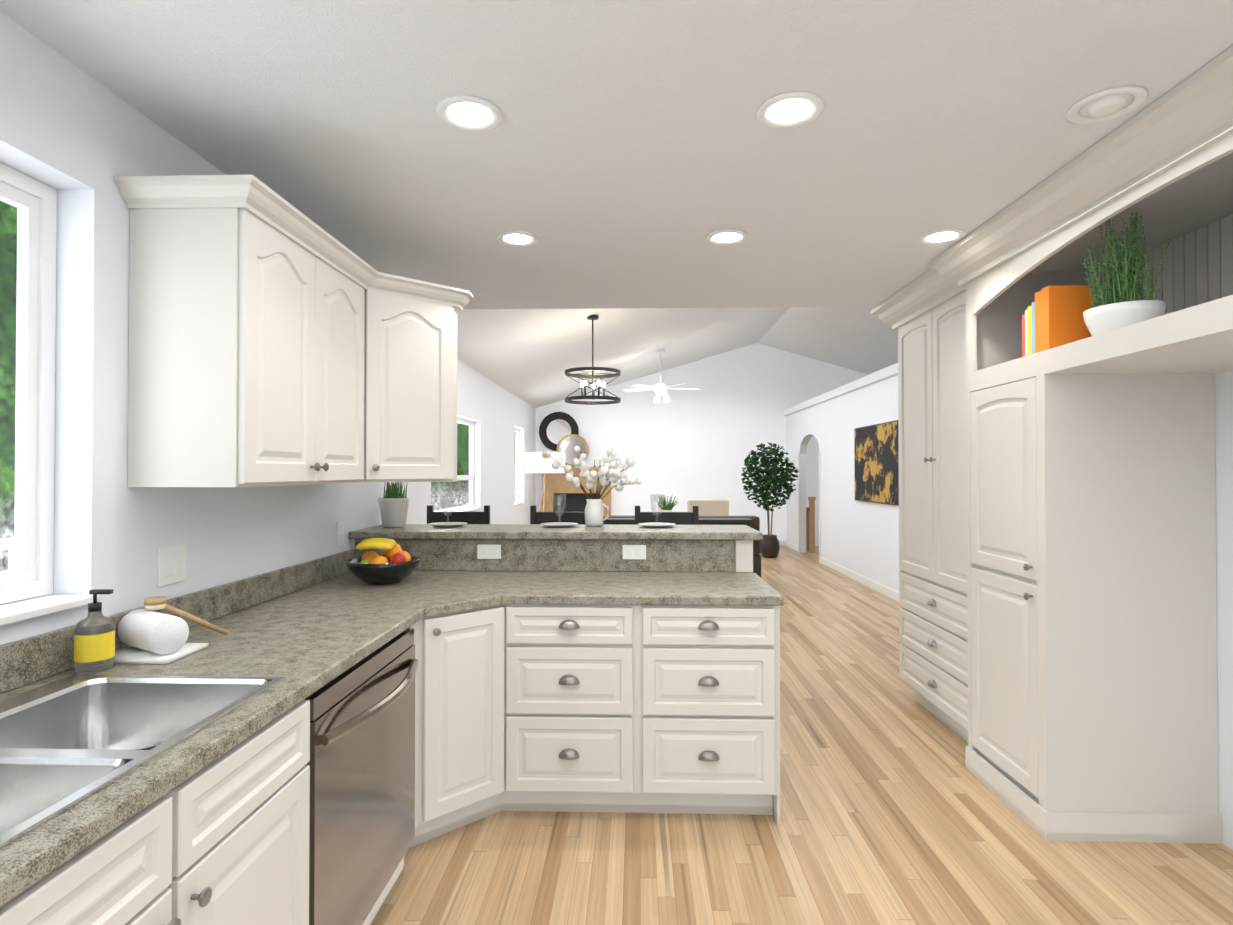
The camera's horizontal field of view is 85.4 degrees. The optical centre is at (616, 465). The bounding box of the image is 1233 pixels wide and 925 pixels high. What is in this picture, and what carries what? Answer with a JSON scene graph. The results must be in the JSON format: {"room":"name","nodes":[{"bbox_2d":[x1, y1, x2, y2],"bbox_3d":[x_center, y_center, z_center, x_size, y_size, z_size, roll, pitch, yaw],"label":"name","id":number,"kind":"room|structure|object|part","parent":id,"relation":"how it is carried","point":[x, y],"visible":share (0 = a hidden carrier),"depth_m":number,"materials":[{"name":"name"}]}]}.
{"room":"kitchen","nodes":[
{"label":"kitchen","id":0,"kind":"room"},
{"bbox_2d":[0,11,535,644],"bbox_3d":[-1.605,0.080,5.074,0.650,2.750,15.400,0,-1,2],"label":"wall","id":1,"kind":"structure","parent":0,"point":[76,137],"depth_m":1.83,"materials":[{"name":"paint"}]},
{"bbox_2d":[0,163,56,603],"bbox_3d":[-1.527,-0.203,0.993,0.050,1.064,1.536,0,-1,2],"label":"kitchen window","id":2,"kind":"structure","parent":1,"relation":"in","point":[34,203],"depth_m":1.71,"materials":[{"name":"plastic"}]},
{"bbox_2d":[0,594,98,625],"bbox_3d":[-1.454,0.342,0.985,0.155,0.021,1.536,0,-1,2],"label":"window sill","id":3,"kind":"structure","parent":1,"relation":"attached to","point":[23,610],"depth_m":1.62,"materials":[{"name":"white wood"}]},
{"bbox_2d":[157,543,185,586],"bbox_3d":[-1.364,0.305,2.052,0.012,0.118,0.118,0,-1,2],"label":"light switch","id":4,"kind":"object","parent":1,"relation":"attached to","point":[171,564],"visible":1,"depth_m":2.04,"materials":[{"name":"plastic"}]},
{"bbox_2d":[114,175,472,486],"bbox_3d":[-1.015,-0.358,2.437,0.682,0.851,1.250,0,-1,2],"label":"upper cabinet","id":5,"kind":"object","parent":1,"relation":"attached to","point":[275,339],"visible":1,"depth_m":1.99,"materials":[{"name":"paint"}]},
{"bbox_2d":[336,521,343,545],"bbox_3d":[-1.329,0.328,3.217,0.010,0.116,0.070,0,-1,2],"label":"outlet","id":6,"kind":"object","parent":1,"relation":"attached to","point":[339,532],"visible":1,"depth_m":3.20,"materials":[{"name":"plastic"}]},
{"bbox_2d":[0,539,734,693],"bbox_3d":[-0.447,0.422,0.828,1.912,0.158,4.988,0,-1,2],"label":"backsplash","id":7,"kind":"structure","parent":1,"relation":"attached to","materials":[{"name":"stone"}]},
{"bbox_2d":[431,417,473,511],"bbox_3d":[-1.819,-0.008,7.282,0.050,1.066,1.996,0,-1,2],"label":"living room window","id":8,"kind":"structure","parent":1,"relation":"in","point":[470,476],"depth_m":8.16,"materials":[{"name":"plastic"}]},
{"bbox_2d":[452,507,481,511],"bbox_3d":[-1.754,0.516,7.275,0.120,0.018,1.994,0,-1,2],"label":"sill","id":9,"kind":"structure","parent":1,"relation":"attached to","point":[469,509],"depth_m":7.69,"materials":[{"name":"white wood"}]},
{"bbox_2d":[514,428,518,502],"bbox_3d":[-1.707,0.011,11.031,0.050,1.266,0.896,0,-1,2],"label":"living room window","id":10,"kind":"structure","parent":1,"relation":"in","point":[517,464],"depth_m":11.43,"materials":[{"name":"plastic"}]},
{"bbox_2d":[352,539,779,824],"bbox_3d":[-0.337,0.900,3.074,2.000,1.068,0.765,0,-1,2],"label":"wall","id":11,"kind":"structure","parent":0,"point":[743,555],"depth_m":2.71,"materials":[{"name":"paint"}]},
{"bbox_2d":[477,545,500,558],"bbox_3d":[-0.632,0.430,3.312,0.116,0.070,0.010,0,-1,2],"label":"outlet","id":12,"kind":"object","parent":11,"relation":"attached to","point":[488,551],"visible":1,"depth_m":3.31,"materials":[{"name":"plastic"}]},
{"bbox_2d":[349,524,762,539],"bbox_3d":[-0.302,0.350,3.519,2.042,0.038,0.485,0,-1,2],"label":"bar","id":13,"kind":"object","parent":11,"relation":"on","point":[582,532],"visible":0.85,"depth_m":3.30,"materials":[{"name":"stone"}]},
{"bbox_2d":[378,482,408,527],"bbox_3d":[-1.190,0.201,3.570,0.160,0.260,0.160,0,-1,2],"label":"potted plant","id":14,"kind":"object","parent":13,"relation":"on","point":[393,503],"visible":0.9,"depth_m":3.52,"materials":[{"name":"grey ceramic"}]},
{"bbox_2d":[429,494,466,526],"bbox_3d":[-0.913,0.245,3.621,0.204,0.172,0.204,0,-1,2],"label":"place setting","id":15,"kind":"object","parent":13,"relation":"on","point":[446,524],"visible":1,"depth_m":3.63,"materials":[{"name":"grey ceramic"}]},
{"bbox_3d":[-0.913,0.241,3.621,0.074,0.165,0.074,0,-1,2],"label":"glass","id":16,"kind":"part","parent":15,"relation":"part of","materials":[{"name":"white"}]},
{"bbox_2d":[541,494,577,526],"bbox_3d":[-0.308,0.245,3.603,0.204,0.172,0.204,0,-1,2],"label":"place setting","id":17,"kind":"object","parent":13,"relation":"on","point":[559,524],"visible":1,"depth_m":3.62,"materials":[{"name":"grey ceramic"}]},
{"bbox_3d":[-0.308,0.241,3.603,0.074,0.165,0.074,0,-1,2],"label":"glass","id":18,"kind":"part","parent":17,"relation":"part of","materials":[{"name":"white"}]},
{"bbox_2d":[542,446,640,525],"bbox_3d":[-0.142,0.112,3.647,0.553,0.438,0.284,0,-1,2],"label":"pitcher","id":19,"kind":"object","parent":13,"relation":"on","point":[594,512],"visible":1,"depth_m":3.61,"materials":[{"name":"white ceramic"}]},
{"bbox_2d":[638,494,675,527],"bbox_3d":[0.217,0.244,3.587,0.204,0.172,0.204,0,-1,2],"label":"place setting","id":20,"kind":"object","parent":13,"relation":"on","point":[656,524],"visible":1,"depth_m":3.59,"materials":[{"name":"grey ceramic"}]},
{"bbox_3d":[0.217,0.241,3.587,0.074,0.165,0.074,0,-1,2],"label":"glass","id":21,"kind":"part","parent":20,"relation":"part of","materials":[{"name":"white"}]},
{"bbox_2d":[623,545,645,558],"bbox_3d":[0.088,0.430,3.290,0.116,0.070,0.010,0,-1,2],"label":"outlet","id":22,"kind":"object","parent":11,"relation":"attached to","point":[634,551],"visible":1,"depth_m":3.29,"materials":[{"name":"plastic"}]},
{"bbox_2d":[0,0,1232,309],"bbox_3d":[0.458,-1.070,0.712,5.035,0.080,7.020,0,-1,2],"label":"ceiling","id":23,"kind":"structure","parent":0,"point":[628,152],"depth_m":1.96,"materials":[{"name":"paint"}]},
{"bbox_2d":[436,95,502,131],"bbox_3d":[-0.424,-1.011,1.928,0.188,0.010,0.188,0,-1,2],"label":"recessed light","id":24,"kind":"object","parent":23,"relation":"in","point":[469,113],"visible":1,"depth_m":1.92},
{"bbox_2d":[496,231,538,246],"bbox_3d":[-0.438,-1.001,2.959,0.188,0.010,0.188,0,-1,2],"label":"recessed light","id":25,"kind":"object","parent":23,"relation":"in","point":[518,238],"visible":1,"depth_m":2.95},
{"bbox_2d":[706,229,748,245],"bbox_3d":[0.487,-1.001,2.942,0.188,0.010,0.188,0,-1,2],"label":"recessed light","id":26,"kind":"object","parent":23,"relation":"in","point":[724,237],"visible":0.96,"depth_m":2.93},
{"bbox_2d":[757,91,823,128],"bbox_3d":[0.496,-1.012,1.911,0.188,0.010,0.188,0,-1,2],"label":"recessed light","id":27,"kind":"object","parent":23,"relation":"in","point":[789,110],"visible":1,"depth_m":1.90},
{"bbox_2d":[918,228,964,244],"bbox_3d":[1.427,-1.001,2.933,0.188,0.010,0.188,0,-1,2],"label":"recessed light","id":28,"kind":"object","parent":23,"relation":"in","point":[940,236],"visible":0.98,"depth_m":2.93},
{"bbox_2d":[1066,86,1147,123],"bbox_3d":[1.381,-1.008,1.884,0.188,0.018,0.188,0,-1,2],"label":"recessed light","id":29,"kind":"object","parent":23,"relation":"in","point":[1107,105],"visible":1,"depth_m":1.87,"materials":[{"name":"white plastic"}]},
{"bbox_2d":[457,307,789,407],"bbox_3d":[0.355,-1.773,8.496,4.365,1.375,8.720,0,-1,2],"label":"ceiling","id":30,"kind":"structure","parent":0,"point":[529,356],"depth_m":8.73,"materials":[{"name":"paint"}]},
{"bbox_2d":[565,315,620,404],"bbox_3d":[-0.251,-1.118,7.047,0.590,0.906,0.590,0,-1,2],"label":"drum chandelier","id":31,"kind":"object","parent":30,"relation":"hanging from","point":[616,399],"visible":1,"depth_m":7.03,"materials":[{"name":"black metal"}]},
{"bbox_2d":[622,349,699,401],"bbox_3d":[0.693,-1.378,10.348,1.214,0.804,1.198,0,-1,2],"label":"ceiling fan","id":32,"kind":"object","parent":30,"relation":"hanging from","point":[659,389],"visible":1,"depth_m":10.28,"materials":[{"name":"white metal"}]},
{"bbox_2d":[535,343,867,545],"bbox_3d":[2.236,-0.467,12.729,7.870,4.000,0.120,0,-1,2],"label":"wall","id":33,"kind":"structure","parent":0,"point":[682,446],"depth_m":12.69,"materials":[{"name":"paint"}]},
{"bbox_2d":[539,412,578,450],"bbox_3d":[-1.100,-0.637,12.751,0.760,0.760,0.030,0,-1,2],"label":"round mirror","id":34,"kind":"object","parent":33,"relation":"attached to","point":[555,428],"visible":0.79,"depth_m":12.75,"materials":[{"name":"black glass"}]},
{"bbox_2d":[779,541,784,545],"bbox_3d":[0.847,1.482,12.683,4.733,0.099,0.014,0,-1,2],"label":"baseboard","id":35,"kind":"structure","parent":33,"relation":"attached to","point":[781,543],"depth_m":12.61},
{"bbox_2d":[376,546,1232,924],"bbox_3d":[1.969,1.484,4.953,8.100,0.060,15.800,0,-1,2],"label":"floor","id":36,"kind":"structure","parent":0,"point":[894,810],"depth_m":2.47,"materials":[{"name":"brown wood"}]},
{"bbox_2d":[0,699,309,924],"bbox_3d":[-1.068,0.980,1.131,0.654,0.870,0.952,0,-1,2],"label":"base cabinet","id":37,"kind":"object","parent":36,"relation":"on","point":[223,839],"visible":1,"depth_m":1.20,"materials":[{"name":"paint"}]},
{"bbox_2d":[0,539,471,906],"bbox_3d":[-1.073,0.442,0.846,0.660,0.196,4.988,0,-1,2],"label":"countertop","id":38,"kind":"structure","parent":37,"relation":"on","point":[308,629],"depth_m":1.74,"materials":[{"name":"stone"}]},
{"bbox_2d":[74,589,114,673],"bbox_3d":[-1.297,0.409,1.660,0.081,0.199,0.081,0,-1,2],"label":"soap bottle","id":39,"kind":"object","parent":38,"relation":"on","point":[94,640],"visible":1,"depth_m":1.63,"materials":[{"name":"plastic"}]},
{"bbox_2d":[0,675,285,847],"bbox_3d":[-1.056,0.601,1.155,0.520,0.206,0.870,0,-1,2],"label":"sink","id":40,"kind":"object","parent":38,"relation":"in","point":[68,742],"visible":0.56,"depth_m":1.46,"materials":[{"name":"silver metal"}]},
{"bbox_2d":[115,597,228,663],"bbox_3d":[-1.246,0.438,1.852,0.208,0.145,0.280,0,-1,2],"label":"roll","id":41,"kind":"object","parent":38,"relation":"on","point":[147,635],"visible":0.96,"depth_m":1.76,"materials":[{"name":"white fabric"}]},
{"bbox_2d":[345,538,420,584],"bbox_3d":[-1.032,0.423,2.962,0.320,0.198,0.320,0,-1,2],"label":"fruit bowl","id":42,"kind":"object","parent":38,"relation":"on","point":[394,563],"visible":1,"depth_m":2.89,"materials":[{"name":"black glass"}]},
{"bbox_2d":[305,628,418,924],"bbox_3d":[-0.975,0.992,1.977,0.674,0.862,0.729,0,-1,2],"label":"dishwasher","id":43,"kind":"object","parent":36,"relation":"on","point":[361,763],"visible":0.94,"depth_m":1.88,"materials":[{"name":"silver metal"}]},
{"bbox_2d":[427,505,489,523],"bbox_3d":[-1.009,0.850,4.068,0.400,1.190,0.380,0,-1,2],"label":"bar stool","id":44,"kind":"object","parent":36,"relation":"on","point":[471,517],"visible":0.12,"depth_m":4.23,"materials":[{"name":"black wood"}]},
{"bbox_2d":[525,452,564,511],"bbox_3d":[-0.803,0.671,7.501,0.547,1.623,0.539,0,-1,2],"label":"tripod floor lamp","id":45,"kind":"object","parent":36,"relation":"on","point":[536,462],"visible":0.6,"depth_m":7.37,"materials":[{"name":"white fabric"}]},
{"bbox_2d":[530,505,584,523],"bbox_3d":[-0.350,0.849,4.048,0.400,1.190,0.380,0,-1,2],"label":"bar stool","id":46,"kind":"object","parent":36,"relation":"on","point":[548,517],"visible":0.1,"depth_m":4.21,"materials":[{"name":"black wood"}]},
{"bbox_2d":[542,460,610,514],"bbox_3d":[-0.753,0.717,12.633,1.420,1.631,0.220,0,-1,2],"label":"fireplace mantel","id":47,"kind":"object","parent":36,"relation":"on","point":[574,497],"visible":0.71,"depth_m":12.62,"materials":[{"name":"brown wood"}]},
{"bbox_2d":[556,434,588,466],"bbox_3d":[-0.832,-0.278,12.696,0.620,0.619,0.087,0,-1,2],"label":"mirror","id":48,"kind":"object","parent":47,"relation":"on","point":[567,444],"visible":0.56,"depth_m":12.69,"materials":[{"name":"silver glass"}]},
{"bbox_2d":[408,604,776,848],"bbox_3d":[-0.350,0.997,2.821,1.988,0.870,0.981,0,-1,2],"label":"base cabinet","id":49,"kind":"object","parent":36,"relation":"on","point":[607,708],"visible":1,"depth_m":2.31,"materials":[{"name":"paint"}]},
{"bbox_2d":[428,539,783,616],"bbox_3d":[-0.006,0.462,2.860,1.352,0.196,0.898,0,-1,2],"label":"countertop","id":50,"kind":"structure","parent":49,"relation":"on","point":[672,572],"depth_m":3.15,"materials":[{"name":"stone"}]},
{"bbox_2d":[635,506,698,524],"bbox_3d":[0.310,0.849,4.028,0.400,1.190,0.380,0,-1,2],"label":"bar stool","id":51,"kind":"object","parent":36,"relation":"on","point":[684,518],"visible":0.17,"depth_m":4.19,"materials":[{"name":"black wood"}]},
{"bbox_2d":[603,518,752,526],"bbox_3d":[0.701,1.052,7.737,1.700,0.860,0.280,0,-1,2],"label":"console table","id":52,"kind":"object","parent":36,"relation":"on","point":[746,521],"visible":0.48,"depth_m":7.62,"materials":[{"name":"black wood"}]},
{"bbox_2d":[654,496,678,511],"bbox_3d":[0.577,0.477,7.771,0.296,0.290,0.315,0,-1,2],"label":"potted plant","id":53,"kind":"object","parent":52,"relation":"on","point":[669,506],"visible":0.58,"depth_m":7.73,"materials":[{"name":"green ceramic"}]},
{"bbox_2d":[603,515,760,576],"bbox_3d":[0.716,1.054,8.401,2.030,0.870,0.970,0,-1,2],"label":"sofa","id":54,"kind":"object","parent":36,"relation":"on","point":[755,524],"visible":0.1,"depth_m":7.90,"materials":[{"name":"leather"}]},
{"bbox_2d":[687,499,728,515],"bbox_3d":[1.351,1.006,10.079,0.720,1.000,0.720,0,-1,2],"label":"accent chair","id":55,"kind":"object","parent":36,"relation":"on","point":[713,507],"visible":0.06,"depth_m":9.72,"materials":[{"name":"beige fabric"}]},
{"bbox_2d":[741,442,797,557],"bbox_3d":[2.511,0.571,11.001,0.936,1.889,0.925,0,-1,2],"label":"ficus tree","id":56,"kind":"object","parent":36,"relation":"on","point":[770,547],"visible":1,"depth_m":10.87,"materials":[{"name":"green plant"}]},
{"bbox_2d":[806,497,815,552],"bbox_3d":[3.400,1.041,12.021,0.110,0.970,0.995,0,-1,2],"label":"railing","id":57,"kind":"object","parent":36,"relation":"on","point":[810,528],"visible":0.46,"depth_m":11.54,"materials":[{"name":"brown wood"}]},
{"bbox_2d":[894,250,1109,737],"bbox_3d":[2.026,0.221,3.653,0.584,2.438,0.980,0,-1,2],"label":"tall cabinet","id":58,"kind":"object","parent":36,"relation":"on","point":[966,316],"depth_m":3.55,"materials":[{"name":"paint"}]},
{"bbox_2d":[958,346,1221,843],"bbox_3d":[1.968,0.497,2.857,0.651,1.870,0.610,0,-1,2],"label":"tall cabinet","id":59,"kind":"object","parent":36,"relation":"on","point":[1058,628],"depth_m":2.56,"materials":[{"name":"paint"}]},
{"bbox_2d":[1022,285,1091,356],"bbox_3d":[1.812,-0.577,2.753,0.170,0.275,0.186,0,-1,2],"label":"books","id":60,"kind":"object","parent":59,"relation":"in","point":[1052,317],"visible":0.69,"depth_m":2.66,"materials":[{"name":"orange paper"}]},
{"bbox_2d":[1082,211,1170,335],"bbox_3d":[1.835,-0.677,2.428,0.258,0.468,0.245,0,-1,2],"label":"potted plant","id":61,"kind":"object","parent":59,"relation":"in","point":[1111,313],"visible":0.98,"depth_m":2.39,"materials":[{"name":"green plant"}]},
{"bbox_2d":[757,307,897,374],"bbox_3d":[4.289,-1.900,8.380,3.505,1.124,8.720,0,-1,2],"label":"ceiling","id":62,"kind":"structure","parent":0,"point":[860,339],"depth_m":10.82,"materials":[{"name":"paint"}]},
{"bbox_2d":[786,375,900,591],"bbox_3d":[3.148,0.259,8.442,0.120,2.460,8.380,0,-1,2],"label":"wall","id":63,"kind":"structure","parent":0,"point":[861,538],"depth_m":9.06,"materials":[{"name":"paint"}]},
{"bbox_2d":[785,541,797,551],"bbox_3d":[3.190,1.476,12.135,0.014,0.099,0.930,0,-1,2],"label":"baseboard","id":64,"kind":"structure","parent":63,"relation":"attached to","point":[788,544],"depth_m":12.16,"materials":[{"name":"white wood"}]},
{"bbox_2d":[798,451,820,562],"bbox_3d":[3.158,0.655,10.979,0.011,1.719,1.400,0,-1,2],"label":"door frame","id":65,"kind":"structure","parent":63,"relation":"attached to","point":[819,505],"depth_m":10.30,"materials":[{"name":"white wood"}]},
{"bbox_2d":[784,363,897,415],"bbox_3d":[3.148,-1.027,8.454,0.220,0.108,8.378,0,-1,2],"label":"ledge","id":66,"kind":"structure","parent":63,"relation":"on","point":[880,375],"depth_m":8.77,"materials":[{"name":"paint"}]},
{"bbox_2d":[820,557,898,601],"bbox_3d":[3.046,1.427,7.262,0.013,0.099,6.020,0,-1,2],"label":"baseboard","id":67,"kind":"structure","parent":63,"relation":"attached to","point":[880,588],"depth_m":8.30,"materials":[{"name":"white wood"}]},
{"bbox_2d":[854,420,898,505],"bbox_3d":[3.051,-0.017,7.812,0.033,0.920,1.550,0,-1,2],"label":"painting","id":68,"kind":"object","parent":63,"relation":"attached to","point":[876,453],"visible":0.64,"depth_m":7.76,"materials":[{"name":"black paint"}]},
{"bbox_2d":[1215,370,1232,849],"bbox_3d":[2.606,0.041,0.756,0.745,2.740,7.020,0,-1,2],"label":"wall","id":69,"kind":"structure","parent":0,"point":[1224,463],"depth_m":2.51,"materials":[{"name":"paint"}]},
{"label":"outside","id":70,"kind":"structure","parent":0,"visible":0},
{"bbox_2d":[0,201,514,570],"bbox_3d":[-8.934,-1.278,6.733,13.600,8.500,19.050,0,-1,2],"label":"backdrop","id":71,"kind":"structure","parent":70,"point":[5,344],"depth_m":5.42,"materials":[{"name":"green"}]},
{"bbox_2d":[0,537,13,568],"bbox_3d":[-3.104,1.012,4.259,0.600,1.270,5.500,0,-1,2],"label":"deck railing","id":72,"kind":"object","parent":71,"relation":"on","point":[5,544],"depth_m":3.31,"materials":[{"name":"white wood"}]}
]}

